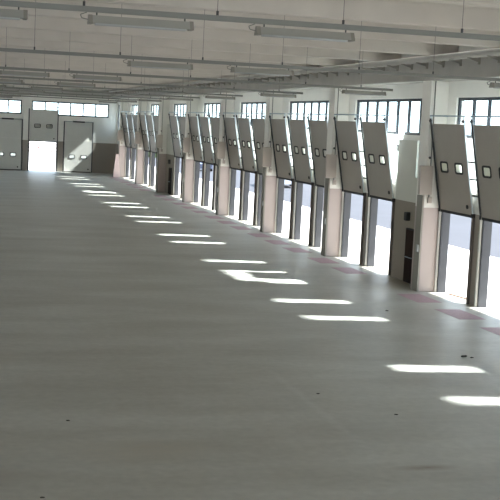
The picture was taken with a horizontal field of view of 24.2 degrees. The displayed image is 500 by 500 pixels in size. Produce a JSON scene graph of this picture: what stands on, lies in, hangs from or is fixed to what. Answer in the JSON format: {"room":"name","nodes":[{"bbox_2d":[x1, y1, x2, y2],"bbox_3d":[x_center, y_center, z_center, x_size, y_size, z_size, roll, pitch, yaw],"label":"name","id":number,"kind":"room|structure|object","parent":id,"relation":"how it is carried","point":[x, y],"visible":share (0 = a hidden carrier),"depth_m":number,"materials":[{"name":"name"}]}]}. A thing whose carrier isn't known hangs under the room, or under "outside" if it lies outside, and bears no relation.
{"room":"distribution center","nodes":[
{"label":"distribution center","id":0,"kind":"room"},
{"bbox_2d":[29,142,55,170],"bbox_3d":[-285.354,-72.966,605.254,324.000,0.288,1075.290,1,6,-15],"label":"yard","id":1,"kind":"structure","parent":0,"point":[43,161],"depth_m":153.53,"materials":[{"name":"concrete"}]},
{"bbox_2d":[29,143,55,154],"bbox_3d":[-33.410,-15.104,172.654,32.140,1.650,0.160,1,6,-15],"label":"rail fence","id":2,"kind":"object","parent":1,"relation":"on","point":[38,144],"visible":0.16,"depth_m":173.25,"materials":[{"name":"white"}]},
{"bbox_2d":[0,84,117,173],"bbox_3d":[-32.209,-13.593,119.349,37.300,10.250,0.300,1,6,-15],"label":"wall","id":3,"kind":"structure","parent":0,"point":[104,129],"depth_m":123.55,"materials":[{"name":"paint"}]},
{"bbox_2d":[0,99,21,113],"bbox_3d":[-26.394,-14.954,120.692,5.380,1.450,0.100,1,6,-15],"label":"window","id":4,"kind":"structure","parent":3,"relation":"in","point":[20,105],"depth_m":121.10,"materials":[{"name":"grey"}]},
{"bbox_2d":[0,118,22,170],"bbox_3d":[-25.273,-11.028,121.228,3.100,5.401,0.232,1,6,-15],"label":"wall door","id":5,"kind":"structure","parent":3,"relation":"in","point":[11,129],"depth_m":121.36,"materials":[{"name":"white metal"}]},
{"bbox_2d":[22,95,28,170],"bbox_3d":[-23.431,-12.254,121.547,0.500,7.940,0.277,1,6,-15],"label":"pilaster","id":6,"kind":"object","parent":3,"relation":"attached to","point":[26,99],"visible":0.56,"depth_m":121.42,"materials":[{"name":"paint"}]},
{"bbox_2d":[27,108,58,171],"bbox_3d":[-21.705,-11.514,122.165,3.100,6.500,0.147,1,6,-15],"label":"wall door","id":7,"kind":"structure","parent":3,"relation":"in","point":[43,124],"depth_m":121.99,"materials":[{"name":"white metal"}]},
{"bbox_2d":[0,87,110,97],"bbox_3d":[-32.200,-16.679,118.558,36.200,0.650,0.496,1,6,-15],"label":"beam","id":8,"kind":"structure","parent":3,"relation":"attached to","point":[18,87],"depth_m":121.72,"materials":[{"name":"concrete"}]},
{"bbox_2d":[32,100,108,117],"bbox_3d":[-18.901,-14.819,122.707,8.060,1.450,0.100,1,6,-15],"label":"window","id":9,"kind":"structure","parent":3,"relation":"in","point":[70,103],"depth_m":122.88,"materials":[{"name":"grey"}]},
{"bbox_2d":[62,121,93,172],"bbox_3d":[-18.176,-10.900,123.136,3.100,5.401,0.232,1,6,-15],"label":"wall door","id":10,"kind":"structure","parent":3,"relation":"in","point":[77,154],"depth_m":123.15,"materials":[{"name":"white metal"}]},
{"bbox_2d":[0,170,499,499],"bbox_3d":[-14.446,-0.288,53.429,37.850,0.300,139.410,1,6,-15],"label":"floor","id":11,"kind":"structure","parent":0,"point":[186,354],"depth_m":29.26,"materials":[{"name":"concrete"}]},
{"bbox_2d":[113,154,119,176],"bbox_3d":[-13.395,-8.456,116.826,0.750,2.350,0.042,0,0,-25],"label":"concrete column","id":12,"kind":"structure","parent":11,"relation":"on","point":[116,173],"depth_m":116.80,"materials":[{"name":"beige concrete"}]},
{"bbox_2d":[117,98,127,176],"bbox_3d":[-12.933,-11.287,117.406,1.000,7.898,0.960,1,6,-15],"label":"concrete column","id":13,"kind":"structure","parent":11,"relation":"on","point":[123,105],"depth_m":117.17,"materials":[{"name":"beige paint"}]},
{"bbox_2d":[135,98,146,183],"bbox_3d":[-10.132,-10.015,106.903,1.000,7.898,0.960,1,6,-15],"label":"concrete column","id":14,"kind":"structure","parent":11,"relation":"on","point":[142,105],"depth_m":106.71,"materials":[{"name":"beige paint"}]},
{"bbox_2d":[156,96,169,191],"bbox_3d":[-7.332,-8.743,96.400,1.000,7.898,0.960,1,6,-15],"label":"concrete column","id":15,"kind":"structure","parent":11,"relation":"on","point":[161,138],"depth_m":96.12,"materials":[{"name":"beige paint"}]},
{"bbox_2d":[181,206,197,208],"bbox_3d":[-4.197,-2.943,80.939,0.930,0.003,2.000,1,6,-15],"label":"floor marking","id":16,"kind":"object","parent":11,"relation":"on","point":[186,207],"depth_m":80.92,"materials":[{"name":"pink paint"}]},
{"bbox_2d":[182,95,197,202],"bbox_3d":[-4.532,-7.471,85.897,1.000,7.898,0.960,1,6,-15],"label":"concrete column","id":17,"kind":"structure","parent":11,"relation":"on","point":[191,106],"depth_m":85.70,"materials":[{"name":"beige paint"}]},
{"bbox_2d":[190,210,207,212],"bbox_3d":[-3.314,-2.542,77.628,0.930,0.003,2.000,1,6,-15],"label":"floor marking","id":18,"kind":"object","parent":11,"relation":"on","point":[190,210],"depth_m":77.71,"materials":[{"name":"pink paint"}]},
{"bbox_2d":[205,216,223,218],"bbox_3d":[-2.279,-2.072,73.747,0.930,0.003,2.000,1,6,-15],"label":"floor marking","id":19,"kind":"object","parent":11,"relation":"on","point":[210,217],"depth_m":73.58,"materials":[{"name":"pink paint"}]},
{"bbox_2d":[216,93,234,215],"bbox_3d":[-1.732,-6.199,75.394,1.000,7.898,0.960,1,6,-15],"label":"concrete column","id":20,"kind":"structure","parent":11,"relation":"on","point":[226,106],"depth_m":75.21,"materials":[{"name":"beige paint"}]},
{"bbox_2d":[218,221,236,223],"bbox_3d":[-1.397,-1.671,70.436,0.930,0.003,2.000,1,6,-15],"label":"floor marking","id":21,"kind":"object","parent":11,"relation":"on","point":[223,222],"depth_m":70.33,"materials":[{"name":"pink paint"}]},
{"bbox_2d":[230,226,251,229],"bbox_3d":[-0.514,-1.270,67.125,0.930,0.003,2.000,1,6,-15],"label":"floor marking","id":22,"kind":"object","parent":11,"relation":"on","point":[235,227],"depth_m":67.10,"materials":[{"name":"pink paint"}]},
{"bbox_2d":[247,233,270,236],"bbox_3d":[0.521,-0.800,63.244,0.930,0.003,2.000,1,6,-15],"label":"floor marking","id":23,"kind":"object","parent":11,"relation":"on","point":[252,234],"depth_m":63.29,"materials":[{"name":"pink paint"}]},
{"bbox_2d":[260,90,282,232],"bbox_3d":[1.069,-4.926,64.891,1.000,7.898,0.960,1,6,-15],"label":"concrete column","id":24,"kind":"structure","parent":11,"relation":"on","point":[273,104],"depth_m":64.71,"materials":[{"name":"beige paint"}]},
{"bbox_2d":[265,240,290,244],"bbox_3d":[1.404,-0.399,59.933,0.930,0.003,2.000,1,6,-15],"label":"floor marking","id":25,"kind":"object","parent":11,"relation":"on","point":[270,241],"depth_m":59.93,"materials":[{"name":"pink paint"}]},
{"bbox_2d":[284,248,311,252],"bbox_3d":[2.287,0.003,56.622,0.930,0.003,2.000,1,6,-15],"label":"floor marking","id":26,"kind":"object","parent":11,"relation":"on","point":[289,249],"depth_m":56.49,"materials":[{"name":"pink paint"}]},
{"bbox_2d":[309,258,337,262],"bbox_3d":[3.321,0.472,52.741,0.930,0.003,2.000,1,6,-15],"label":"floor marking","id":27,"kind":"object","parent":11,"relation":"on","point":[320,260],"depth_m":52.70,"materials":[{"name":"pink paint"}]},
{"bbox_2d":[321,88,349,256],"bbox_3d":[3.869,-3.654,54.388,1.000,7.898,0.960,1,6,-15],"label":"concrete column","id":28,"kind":"structure","parent":11,"relation":"on","point":[338,102],"depth_m":54.20,"materials":[{"name":"beige paint"}]},
{"bbox_2d":[331,267,366,273],"bbox_3d":[4.204,0.874,49.430,0.930,0.003,2.000,1,6,-15],"label":"floor marking","id":29,"kind":"object","parent":11,"relation":"on","point":[345,270],"depth_m":49.37,"materials":[{"name":"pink paint"}]},
{"bbox_2d":[398,294,441,302],"bbox_3d":[6.122,1.745,42.238,0.930,0.003,2.000,1,6,-15],"label":"floor marking","id":30,"kind":"object","parent":11,"relation":"on","point":[415,297],"depth_m":42.14,"materials":[{"name":"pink paint"}]},
{"bbox_2d":[410,81,448,291],"bbox_3d":[6.669,-2.382,43.885,1.000,7.898,0.960,1,6,-15],"label":"concrete column","id":31,"kind":"structure","parent":11,"relation":"on","point":[435,95],"depth_m":43.70,"materials":[{"name":"beige paint"}]},
{"bbox_2d":[435,309,482,318],"bbox_3d":[7.004,2.146,38.927,0.930,0.003,2.000,1,6,-15],"label":"floor marking","id":32,"kind":"object","parent":11,"relation":"on","point":[457,313],"depth_m":38.95,"materials":[{"name":"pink paint"}]},
{"bbox_2d":[480,327,499,335],"bbox_3d":[7.887,2.547,35.616,0.930,0.003,2.000,1,6,-15],"label":"floor marking","id":33,"kind":"object","parent":11,"relation":"on","point":[496,330],"depth_m":36.15,"materials":[{"name":"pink paint"}]},
{"bbox_2d":[0,0,499,89],"bbox_3d":[-14.087,-9.886,52.258,37.600,1.450,139.210,1,6,-15],"label":"ceiling","id":34,"kind":"structure","parent":0,"point":[52,30],"depth_m":40.20,"materials":[{"name":"concrete"}]},
{"bbox_2d":[21,94,116,100],"bbox_3d":[-28.056,-14.414,100.967,34.150,1.363,0.070,1,6,-15],"label":"cable conduit","id":35,"kind":"object","parent":34,"relation":"hanging from","point":[61,94],"visible":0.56,"depth_m":104.16,"materials":[{"name":"grey metal"}]},
{"bbox_2d":[98,100,116,102],"bbox_3d":[-12.874,-13.368,105.142,1.767,0.195,0.240,1,6,-15],"label":"fitting","id":36,"kind":"object","parent":35,"relation":"hanging from","point":[98,100],"visible":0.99,"depth_m":105.03,"materials":[{"name":"grey metal"}]},
{"bbox_2d":[0,85,138,100],"bbox_3d":[-25.256,-13.142,90.464,34.150,1.363,0.070,1,6,-15],"label":"cable conduit","id":37,"kind":"object","parent":34,"relation":"hanging from","point":[23,85],"visible":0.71,"depth_m":93.62,"materials":[{"name":"grey metal"}]},
{"bbox_2d":[0,94,20,96],"bbox_3d":[-19.053,-12.258,92.225,1.767,0.195,0.240,1,6,-15],"label":"fitting","id":38,"kind":"object","parent":37,"relation":"hanging from","point":[0,94],"visible":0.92,"depth_m":92.18,"materials":[{"name":"grey metal"}]},
{"bbox_2d":[115,99,136,102],"bbox_3d":[-10.074,-12.095,94.639,1.767,0.195,0.240,1,6,-15],"label":"fitting","id":39,"kind":"object","parent":37,"relation":"hanging from","point":[116,99],"visible":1,"depth_m":94.56,"materials":[{"name":"grey metal"}]},
{"bbox_2d":[0,74,166,99],"bbox_3d":[-22.456,-11.870,79.961,34.150,1.363,0.070,1,6,-15],"label":"cable conduit","id":40,"kind":"object","parent":34,"relation":"hanging from","point":[2,74],"visible":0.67,"depth_m":83.09,"materials":[{"name":"grey metal"}]},
{"bbox_2d":[137,98,161,101],"bbox_3d":[-7.273,-10.823,84.136,1.767,0.195,0.240,1,6,-15],"label":"fitting","id":41,"kind":"object","parent":40,"relation":"hanging from","point":[149,100],"visible":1,"depth_m":84.09,"materials":[{"name":"grey metal"}]},
{"bbox_2d":[4,68,199,97],"bbox_3d":[-19.655,-10.598,69.458,34.150,1.363,0.070,1,6,-15],"label":"cable conduit","id":42,"kind":"object","parent":34,"relation":"hanging from","point":[149,94],"visible":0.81,"depth_m":72.48,"materials":[{"name":"grey metal"}]},
{"bbox_2d":[15,89,44,92],"bbox_3d":[-13.453,-9.713,71.219,1.767,0.195,0.240,1,6,-15],"label":"fitting","id":43,"kind":"object","parent":42,"relation":"hanging from","point":[19,90],"visible":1,"depth_m":71.17,"materials":[{"name":"grey metal"}]},
{"bbox_2d":[167,97,192,100],"bbox_3d":[-4.473,-9.551,73.633,1.767,0.195,0.240,1,6,-15],"label":"fitting","id":44,"kind":"object","parent":42,"relation":"hanging from","point":[168,98],"visible":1,"depth_m":73.59,"materials":[{"name":"grey metal"}]},
{"bbox_2d":[0,58,242,96],"bbox_3d":[-16.855,-9.326,58.955,34.150,1.363,0.070,1,6,-15],"label":"cable conduit","id":45,"kind":"object","parent":34,"relation":"hanging from","point":[182,92],"visible":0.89,"depth_m":61.74,"materials":[{"name":"grey metal"}]},
{"bbox_2d":[30,85,62,90],"bbox_3d":[-10.653,-8.441,60.716,1.767,0.195,0.240,1,6,-15],"label":"fitting","id":46,"kind":"object","parent":45,"relation":"hanging from","point":[31,87],"visible":1,"depth_m":60.66,"materials":[{"name":"grey metal"}]},
{"bbox_2d":[203,95,234,99],"bbox_3d":[-1.673,-8.279,63.130,1.767,0.195,0.240,1,6,-15],"label":"fitting","id":47,"kind":"object","parent":45,"relation":"hanging from","point":[205,96],"visible":1,"depth_m":63.05,"materials":[{"name":"grey metal"}]},
{"bbox_2d":[0,58,302,93],"bbox_3d":[-14.055,-8.053,48.452,34.150,1.363,0.070,1,6,-15],"label":"cable conduit","id":48,"kind":"object","parent":34,"relation":"hanging from","point":[14,77],"visible":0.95,"depth_m":51.06,"materials":[{"name":"grey metal"}]},
{"bbox_2d":[0,79,22,82],"bbox_3d":[-10.556,-7.218,49.486,1.767,0.195,0.240,1,6,-15],"label":"fitting","id":49,"kind":"object","parent":48,"relation":"hanging from","point":[1,80],"visible":1,"depth_m":49.53,"materials":[{"name":"grey metal"}]},
{"bbox_2d":[54,81,95,86],"bbox_3d":[-7.563,-7.164,50.291,1.767,0.195,0.240,1,6,-15],"label":"fitting","id":50,"kind":"object","parent":48,"relation":"hanging from","point":[60,83],"visible":1,"depth_m":50.23,"materials":[{"name":"grey metal"}]},
{"bbox_2d":[258,92,295,97],"bbox_3d":[1.224,-7.005,52.653,1.767,0.195,0.240,1,6,-15],"label":"fitting","id":51,"kind":"object","parent":48,"relation":"hanging from","point":[261,94],"visible":1,"depth_m":52.58,"materials":[{"name":"grey metal"}]},
{"bbox_2d":[0,27,392,90],"bbox_3d":[-11.255,-6.771,37.950,34.150,1.383,0.070,1,6,-15],"label":"cable conduit","id":52,"kind":"object","parent":34,"relation":"hanging from","point":[1,67],"visible":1,"depth_m":40.45,"materials":[{"name":"grey metal"}]},
{"bbox_2d":[0,69,49,76],"bbox_3d":[-7.612,-5.923,39.025,1.767,0.195,0.240,1,6,-15],"label":"fitting","id":53,"kind":"object","parent":52,"relation":"hanging from","point":[12,73],"visible":1,"depth_m":38.97,"materials":[{"name":"grey"}]},
{"bbox_2d":[69,73,121,80],"bbox_3d":[-5.266,-5.881,39.655,1.767,0.195,0.240,1,6,-15],"label":"fitting","id":54,"kind":"object","parent":52,"relation":"hanging from","point":[84,77],"visible":1,"depth_m":39.60,"materials":[{"name":"grey metal"}]},
{"bbox_2d":[341,89,385,95],"bbox_3d":[4.071,-5.713,42.165,1.767,0.195,0.240,1,6,-15],"label":"fitting","id":55,"kind":"object","parent":52,"relation":"hanging from","point":[355,92],"visible":1,"depth_m":42.11,"materials":[{"name":"grey metal"}]},
{"bbox_2d":[0,0,499,40],"bbox_3d":[-5.096,-4.302,17.085,35.300,1.213,0.070,1,6,-15],"label":"cable conduit","id":56,"kind":"object","parent":34,"relation":"hanging from","point":[10,3],"visible":1,"depth_m":18.47,"materials":[{"name":"grey metal"}]},
{"bbox_2d":[0,7,27,19],"bbox_3d":[-4.224,-3.588,17.403,1.767,0.195,0.240,1,6,-15],"label":"fitting","id":57,"kind":"object","parent":56,"relation":"hanging from","point":[10,14],"visible":1,"depth_m":17.51,"materials":[{"name":"grey"}]},
{"bbox_2d":[80,12,193,30],"bbox_3d":[-1.753,-3.544,18.068,1.767,0.195,0.240,1,6,-15],"label":"fitting","id":58,"kind":"object","parent":56,"relation":"hanging from","point":[98,20],"visible":1,"depth_m":18.02,"materials":[{"name":"grey"}]},
{"bbox_2d":[248,24,354,41],"bbox_3d":[0.826,-3.497,18.761,1.767,0.195,0.240,1,6,-15],"label":"fitting","id":59,"kind":"object","parent":56,"relation":"hanging from","point":[264,31],"visible":1,"depth_m":18.70,"materials":[{"name":"grey"}]},
{"bbox_2d":[0,0,499,80],"bbox_3d":[-7.899,-5.509,27.595,35.300,1.343,0.070,1,6,-15],"label":"cable conduit","id":60,"kind":"object","parent":34,"relation":"hanging from","point":[120,56],"visible":1,"depth_m":29.71,"materials":[{"name":"grey metal"}]},
{"bbox_2d":[123,59,192,69],"bbox_3d":[-2.309,-4.646,29.189,1.767,0.195,0.240,1,6,-15],"label":"fitting","id":61,"kind":"object","parent":60,"relation":"hanging from","point":[140,64],"visible":1,"depth_m":29.13,"materials":[{"name":"grey"}]},
{"bbox_2d":[227,65,293,75],"bbox_3d":[0.259,-4.600,29.880,1.767,0.195,0.240,1,6,-15],"label":"fitting","id":62,"kind":"object","parent":60,"relation":"hanging from","point":[236,69],"visible":1,"depth_m":29.82,"materials":[{"name":"grey"}]},
{"bbox_2d":[487,81,499,88],"bbox_3d":[7.260,-4.473,31.762,1.767,0.195,0.240,1,6,-15],"label":"fitting","id":63,"kind":"object","parent":60,"relation":"hanging from","point":[492,84],"visible":1,"depth_m":31.54,"materials":[{"name":"grey metal"}]},
{"bbox_2d":[30,141,499,309],"bbox_3d":[-1.336,-3.954,92.944,7.850,0.295,340.000,1,6,-15],"label":"ground","id":64,"kind":"structure","parent":0,"point":[458,258],"depth_m":58.75,"materials":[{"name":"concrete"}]},
{"bbox_2d":[116,45,499,305],"bbox_3d":[3.676,-5.209,57.716,0.300,10.250,138.910,1,6,-15],"label":"wall","id":65,"kind":"structure","parent":0,"point":[470,88],"depth_m":50.53,"materials":[{"name":"paint"}]},
{"bbox_2d":[121,111,130,178],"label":"door","id":66,"kind":"structure","parent":65,"relation":"in","point":[123,116],"depth_m":116.52,"materials":[{"name":"grey metal"}]},
{"bbox_2d":[126,111,135,179],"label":"door","id":67,"kind":"structure","parent":65,"relation":"in","point":[129,117],"depth_m":113.45,"materials":[{"name":"grey metal"}]},
{"bbox_2d":[132,111,136,132],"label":"door","id":68,"kind":"structure","parent":65,"relation":"in","point":[134,117],"depth_m":109.60,"materials":[{"name":"grey metal"}]},
{"bbox_2d":[132,105,137,114],"bbox_3d":[-10.893,-13.282,112.308,0.100,1.450,6.125,1,6,-15],"label":"window","id":69,"kind":"structure","parent":65,"relation":"in","point":[132,105],"depth_m":113.95,"materials":[{"name":"grey glass"}]},
{"bbox_2d":[139,111,150,185],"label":"door","id":70,"kind":"structure","parent":65,"relation":"in","point":[146,180],"depth_m":105.96,"materials":[{"name":"grey metal"}]},
{"bbox_2d":[145,112,156,188],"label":"door","id":71,"kind":"structure","parent":65,"relation":"in","point":[149,120],"depth_m":102.70,"materials":[{"name":"grey metal"}]},
{"bbox_2d":[151,104,158,114],"bbox_3d":[-8.093,-12.010,101.805,0.100,1.450,6.125,1,6,-15],"label":"window","id":72,"kind":"structure","parent":65,"relation":"in","point":[153,105],"depth_m":102.96,"materials":[{"name":"grey"}]},
{"bbox_2d":[152,112,158,138],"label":"door","id":73,"kind":"structure","parent":65,"relation":"in","point":[155,117],"depth_m":99.03,"materials":[{"name":"grey metal"}]},
{"bbox_2d":[165,124,174,194],"bbox_3d":[-6.451,-7.383,94.725,0.118,5.640,3.333,1,6,-15],"label":"panel","id":74,"kind":"object","parent":65,"relation":"attached to","point":[169,151],"visible":0.75,"depth_m":95.03,"materials":[{"name":"paint"}]},
{"bbox_2d":[168,167,171,194],"bbox_3d":[-6.525,-5.592,94.358,0.148,2.145,0.950,1,6,-15],"label":"door","id":75,"kind":"structure","parent":74,"relation":"attached to","point":[170,169],"depth_m":94.19,"materials":[{"name":"black metal"}]},
{"bbox_2d":[168,112,182,197],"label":"door","id":76,"kind":"structure","parent":65,"relation":"in","point":[173,120],"depth_m":91.99,"materials":[{"name":"grey metal"}]},
{"bbox_2d":[174,104,185,118],"bbox_3d":[-5.187,-10.690,90.906,0.100,1.450,7.350,1,6,-15],"label":"window","id":77,"kind":"structure","parent":65,"relation":"in","point":[174,104],"depth_m":92.14,"materials":[{"name":"grey"}]},
{"bbox_2d":[177,112,185,188],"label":"door","id":78,"kind":"structure","parent":65,"relation":"in","point":[181,119],"depth_m":88.77,"materials":[{"name":"grey metal"}]},
{"bbox_2d":[188,112,203,205],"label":"door","id":79,"kind":"structure","parent":65,"relation":"in","point":[193,121],"depth_m":84.75,"materials":[{"name":"grey metal"}]},
{"bbox_2d":[198,112,214,209],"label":"door","id":80,"kind":"structure","parent":65,"relation":"in","point":[204,125],"depth_m":81.44,"materials":[{"name":"grey metal"}]},
{"bbox_2d":[204,103,219,123],"bbox_3d":[-2.323,-9.388,80.163,0.100,1.450,7.350,1,6,-15],"label":"window","id":81,"kind":"structure","parent":65,"relation":"in","point":[205,104],"depth_m":81.69,"materials":[{"name":"grey"}]},
{"bbox_2d":[209,112,219,210],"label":"door","id":82,"kind":"structure","parent":65,"relation":"in","point":[214,121],"depth_m":78.51,"materials":[{"name":"grey metal"}]},
{"bbox_2d":[223,113,242,219],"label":"door","id":83,"kind":"structure","parent":65,"relation":"in","point":[230,127],"depth_m":74.21,"materials":[{"name":"grey metal"}]},
{"bbox_2d":[236,113,256,224],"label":"door","id":84,"kind":"structure","parent":65,"relation":"in","point":[243,124],"depth_m":70.81,"materials":[{"name":"grey metal"}]},
{"bbox_2d":[241,102,265,125],"bbox_3d":[0.400,-8.151,69.948,0.100,1.450,7.350,1,6,-15],"label":"window","id":85,"kind":"structure","parent":65,"relation":"in","point":[242,103],"depth_m":71.00,"materials":[{"name":"grey"}]},
{"bbox_2d":[250,113,264,225],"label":"door","id":86,"kind":"structure","parent":65,"relation":"in","point":[258,124],"depth_m":68.00,"materials":[{"name":"grey metal"}]},
{"bbox_2d":[269,113,296,237],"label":"door","id":87,"kind":"structure","parent":65,"relation":"in","point":[279,134],"depth_m":63.56,"materials":[{"name":"grey metal"}]},
{"bbox_2d":[287,113,313,245],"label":"door","id":88,"kind":"structure","parent":65,"relation":"in","point":[301,158],"depth_m":60.23,"materials":[{"name":"grey metal"}]},
{"bbox_2d":[111,57,499,98],"bbox_3d":[3.372,-8.398,57.093,0.718,0.890,138.590,1,6,-15],"label":"beam","id":89,"kind":"structure","parent":65,"relation":"attached to","point":[489,67],"depth_m":49.70,"materials":[{"name":"metal"}]},
{"bbox_2d":[108,48,499,94],"bbox_3d":[2.867,-8.595,56.674,0.478,0.445,137.910,1,6,-15],"label":"pipe","id":90,"kind":"object","parent":89,"relation":"attached to","point":[494,53],"visible":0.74,"depth_m":47.61,"materials":[{"name":"metal"}]},
{"bbox_2d":[289,100,328,128],"bbox_3d":[3.136,-6.908,59.685,0.100,1.450,7.350,1,6,-15],"label":"window","id":91,"kind":"structure","parent":65,"relation":"in","point":[291,102],"depth_m":59.67,"materials":[{"name":"grey"}]},
{"bbox_2d":[307,114,327,246],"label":"door","id":92,"kind":"structure","parent":65,"relation":"in","point":[317,128],"depth_m":57.48,"materials":[{"name":"grey metal"}]},
{"bbox_2d":[333,114,365,264],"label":"door","id":93,"kind":"structure","parent":65,"relation":"in","point":[347,137],"depth_m":52.95,"materials":[{"name":"grey metal"}]},
{"bbox_2d":[359,114,396,274],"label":"door","id":94,"kind":"structure","parent":65,"relation":"in","point":[374,134],"depth_m":49.61,"materials":[{"name":"grey metal"}]},
{"bbox_2d":[356,98,421,134],"bbox_3d":[5.991,-5.611,48.978,0.100,1.450,8.575,1,6,-15],"label":"window","id":95,"kind":"structure","parent":65,"relation":"in","point":[377,101],"depth_m":48.45,"materials":[{"name":"grey"}]},
{"bbox_2d":[392,134,396,173],"bbox_3d":[6.168,-3.969,48.211,0.100,1.630,1.110,1,6,-15],"label":"wall","id":96,"kind":"structure","parent":65,"relation":"in","point":[395,135],"depth_m":48.69,"materials":[{"name":"white paint"}]},
{"bbox_2d":[391,140,419,279],"bbox_3d":[6.468,-1.514,46.269,0.118,5.640,3.509,1,6,-15],"label":"panel","id":97,"kind":"object","parent":65,"relation":"attached to","point":[408,150],"visible":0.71,"depth_m":47.05,"materials":[{"name":"paint"}]},
{"bbox_2d":[404,212,409,220],"bbox_3d":[6.266,-1.343,46.470,0.158,0.340,0.280,1,6,-15],"label":"alarm box","id":98,"kind":"object","parent":97,"relation":"attached to","point":[406,214],"visible":1,"depth_m":46.35,"materials":[{"name":"black plastic"}]},
{"bbox_2d":[403,228,413,283],"bbox_3d":[6.307,0.238,46.230,0.148,2.145,0.950,1,6,-15],"label":"door","id":99,"kind":"structure","parent":97,"relation":"attached to","point":[409,232],"depth_m":46.24,"materials":[{"name":"black metal"}]},
{"bbox_2d":[429,115,481,303],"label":"door","id":100,"kind":"structure","parent":65,"relation":"in","point":[449,141],"depth_m":42.35,"materials":[{"name":"grey metal"}]},
{"bbox_2d":[470,147,476,184],"bbox_3d":[8.127,-3.079,40.860,0.100,1.630,1.440,1,6,-15],"label":"wall","id":101,"kind":"structure","parent":65,"relation":"in","point":[472,164],"depth_m":41.53,"materials":[{"name":"white paint"}]},
{"bbox_2d":[457,97,499,137],"bbox_3d":[8.594,-4.429,39.217,0.100,1.450,7.350,1,6,-15],"label":"window","id":102,"kind":"structure","parent":65,"relation":"in","point":[474,99],"depth_m":41.45,"materials":[{"name":"grey"}]},
{"bbox_2d":[470,116,499,306],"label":"door","id":103,"kind":"structure","parent":65,"relation":"in","point":[485,138],"depth_m":39.78,"materials":[{"name":"grey metal"}]},
{"bbox_2d":[135,149,499,257],"bbox_3d":[9.985,-3.748,95.988,15.600,0.292,340.000,1,6,-15],"label":"road","id":104,"kind":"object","parent":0,"point":[460,226],"depth_m":81.92,"materials":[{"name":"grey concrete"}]},
{"bbox_2d":[200,162,212,170],"bbox_3d":[-5.666,-10.472,143.109,1.820,1.420,4.316,2,6,-9],"label":"car","id":105,"kind":"object","parent":104,"relation":"on","point":[211,166],"visible":0.22,"depth_m":141.09,"materials":[{"name":"blue metal"}]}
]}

